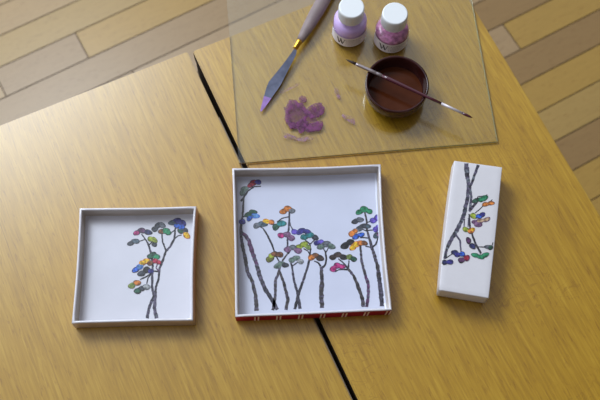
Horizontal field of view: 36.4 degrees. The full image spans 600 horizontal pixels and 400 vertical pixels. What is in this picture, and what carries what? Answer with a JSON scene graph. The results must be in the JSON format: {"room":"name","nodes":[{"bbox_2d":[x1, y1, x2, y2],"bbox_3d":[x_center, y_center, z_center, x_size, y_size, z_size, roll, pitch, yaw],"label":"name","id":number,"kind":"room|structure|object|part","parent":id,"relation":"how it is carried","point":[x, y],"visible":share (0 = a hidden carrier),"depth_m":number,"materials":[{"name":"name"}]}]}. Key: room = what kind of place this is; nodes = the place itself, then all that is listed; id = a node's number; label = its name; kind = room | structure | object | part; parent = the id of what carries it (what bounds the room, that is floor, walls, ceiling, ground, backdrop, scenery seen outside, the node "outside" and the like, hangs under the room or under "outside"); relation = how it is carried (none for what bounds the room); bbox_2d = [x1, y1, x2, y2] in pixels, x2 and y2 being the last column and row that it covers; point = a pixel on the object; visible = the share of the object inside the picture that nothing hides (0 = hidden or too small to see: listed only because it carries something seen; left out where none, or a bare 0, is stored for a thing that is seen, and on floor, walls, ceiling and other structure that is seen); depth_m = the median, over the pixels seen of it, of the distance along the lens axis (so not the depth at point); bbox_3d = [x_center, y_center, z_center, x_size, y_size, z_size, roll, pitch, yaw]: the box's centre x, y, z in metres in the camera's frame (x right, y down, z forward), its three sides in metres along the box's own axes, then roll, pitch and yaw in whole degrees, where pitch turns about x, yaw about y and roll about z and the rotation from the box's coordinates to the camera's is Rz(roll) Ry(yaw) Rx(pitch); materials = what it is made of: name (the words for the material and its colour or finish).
{"room":"art studio","nodes":[
{"label":"art studio","id":0,"kind":"room"},
{"bbox_2d":[0,0,599,214],"bbox_3d":[-0.235,-0.057,1.942,6.302,0.002,4.500,-27,72,-10],"label":"floor","id":1,"kind":"structure","parent":0,"point":[52,52],"depth_m":2.05,"materials":[{"name":"brown wood"}]},
{"bbox_2d":[0,52,352,399],"bbox_3d":[-0.476,0.670,1.270,1.252,0.750,1.150,-23,71,-8],"label":"table","id":2,"kind":"object","parent":1,"relation":"on","point":[153,136],"visible":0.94,"depth_m":1.09,"materials":[{"name":"brown wood"}]},
{"bbox_2d":[72,206,198,327],"bbox_3d":[-0.193,0.078,1.078,0.144,0.023,0.145,0,70,0],"label":"tray","id":3,"kind":"object","parent":2,"relation":"on","point":[136,266],"visible":1,"depth_m":1.08,"materials":[{"name":"ceramic"}]},
{"bbox_2d":[232,164,391,320],"bbox_3d":[0.012,0.049,1.089,0.189,0.024,0.191,0,70,0],"label":"tray","id":4,"kind":"object","parent":2,"relation":"on","point":[309,242],"visible":1,"depth_m":1.09,"materials":[{"name":"white ceramic"}]},
{"bbox_2d":[193,0,599,399],"bbox_3d":[0.244,0.312,1.405,0.366,0.750,1.050,-23,71,-8],"label":"table","id":5,"kind":"object","parent":1,"relation":"on","point":[536,334],"visible":0.66,"depth_m":1.13,"materials":[{"name":"brown wood"}]},
{"bbox_2d":[227,0,497,163],"bbox_3d":[0.070,-0.218,1.199,0.325,0.004,0.340,-5,70,-2],"label":"sheet","id":6,"kind":"object","parent":5,"relation":"on","point":[471,0],"visible":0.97,"depth_m":1.14,"materials":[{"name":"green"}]},
{"bbox_2d":[260,0,330,111],"bbox_3d":[0.002,-0.210,1.185,0.018,0.015,0.229,26,72,9],"label":"knife","id":7,"kind":"object","parent":6,"relation":"on","point":[319,7],"visible":1,"depth_m":1.18,"materials":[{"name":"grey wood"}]},
{"bbox_3d":[-0.029,-0.154,1.169,0.015,0.006,0.096,29,72,10],"label":"blade","id":8,"kind":"part","parent":7,"relation":"part of","materials":[{"name":"metal"}]},
{"bbox_3d":[0.027,-0.256,1.202,0.018,0.014,0.120,25,72,9],"label":"handle","id":9,"kind":"part","parent":7,"relation":"part of","materials":[{"name":"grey wood"}]},
{"bbox_2d":[284,96,324,132],"bbox_3d":[0.005,-0.108,1.156,0.053,0.001,0.054,0,70,0],"label":"smear","id":10,"kind":"object","parent":6,"relation":"on","point":[316,126],"visible":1,"depth_m":1.16,"materials":[{"name":"purple paint"}]},
{"bbox_2d":[332,0,367,46],"bbox_3d":[0.064,-0.230,1.168,0.045,0.062,0.045,6,70,2],"label":"bottle","id":11,"kind":"object","parent":6,"relation":"on","point":[350,20],"visible":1,"depth_m":1.16,"materials":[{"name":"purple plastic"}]},
{"bbox_2d":[337,36,359,45],"bbox_3d":[0.063,-0.206,1.179,0.032,0.013,0.007,2,70,1],"label":"label","id":12,"kind":"object","parent":11,"relation":"on","point":[342,40],"depth_m":1.18,"materials":[{"name":"grey paper"}]},
{"bbox_2d":[374,3,409,52],"bbox_3d":[0.118,-0.221,1.165,0.045,0.062,0.045,4,70,1],"label":"bottle","id":13,"kind":"object","parent":6,"relation":"on","point":[391,33],"visible":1,"depth_m":1.17,"materials":[{"name":"purple glass"}]},
{"bbox_2d":[379,42,403,51],"bbox_3d":[0.118,-0.197,1.176,0.032,0.013,0.007,1,70,0],"label":"label","id":14,"kind":"object","parent":13,"relation":"on","point":[384,46],"depth_m":1.17,"materials":[{"name":"grey paper"}]},
{"bbox_2d":[369,67,421,109],"bbox_3d":[0.121,-0.138,1.158,0.068,0.005,0.068,0,70,0],"label":"water","id":15,"kind":"object","parent":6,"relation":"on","point":[389,95],"visible":0.7,"depth_m":1.16,"materials":[{"name":"brown liquid"}]},
{"bbox_2d":[365,56,428,117],"bbox_3d":[0.121,-0.140,1.151,0.080,0.031,0.080,0,70,0],"label":"bowl","id":16,"kind":"object","parent":6,"relation":"on","point":[409,64],"visible":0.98,"depth_m":1.15,"materials":[{"name":"brown ceramic"}]},
{"bbox_2d":[346,59,471,117],"bbox_3d":[0.135,-0.139,1.132,0.174,0.005,0.005,26,72,9],"label":"paintbrush","id":17,"kind":"object","parent":16,"relation":"on","point":[372,71],"visible":1,"depth_m":1.13,"materials":[{"name":"black"}]},
{"bbox_3d":[0.139,-0.137,1.132,0.082,0.005,0.005,26,72,9],"label":"handle","id":18,"kind":"part","parent":17,"relation":"part of","materials":[{"name":"red paint"}]},
{"bbox_2d":[436,161,501,302],"bbox_3d":[0.202,0.037,1.090,0.060,0.032,0.165,9,70,3],"label":"box","id":19,"kind":"object","parent":5,"relation":"on","point":[472,202],"visible":1,"depth_m":1.07,"materials":[{"name":"paint"}]}
]}

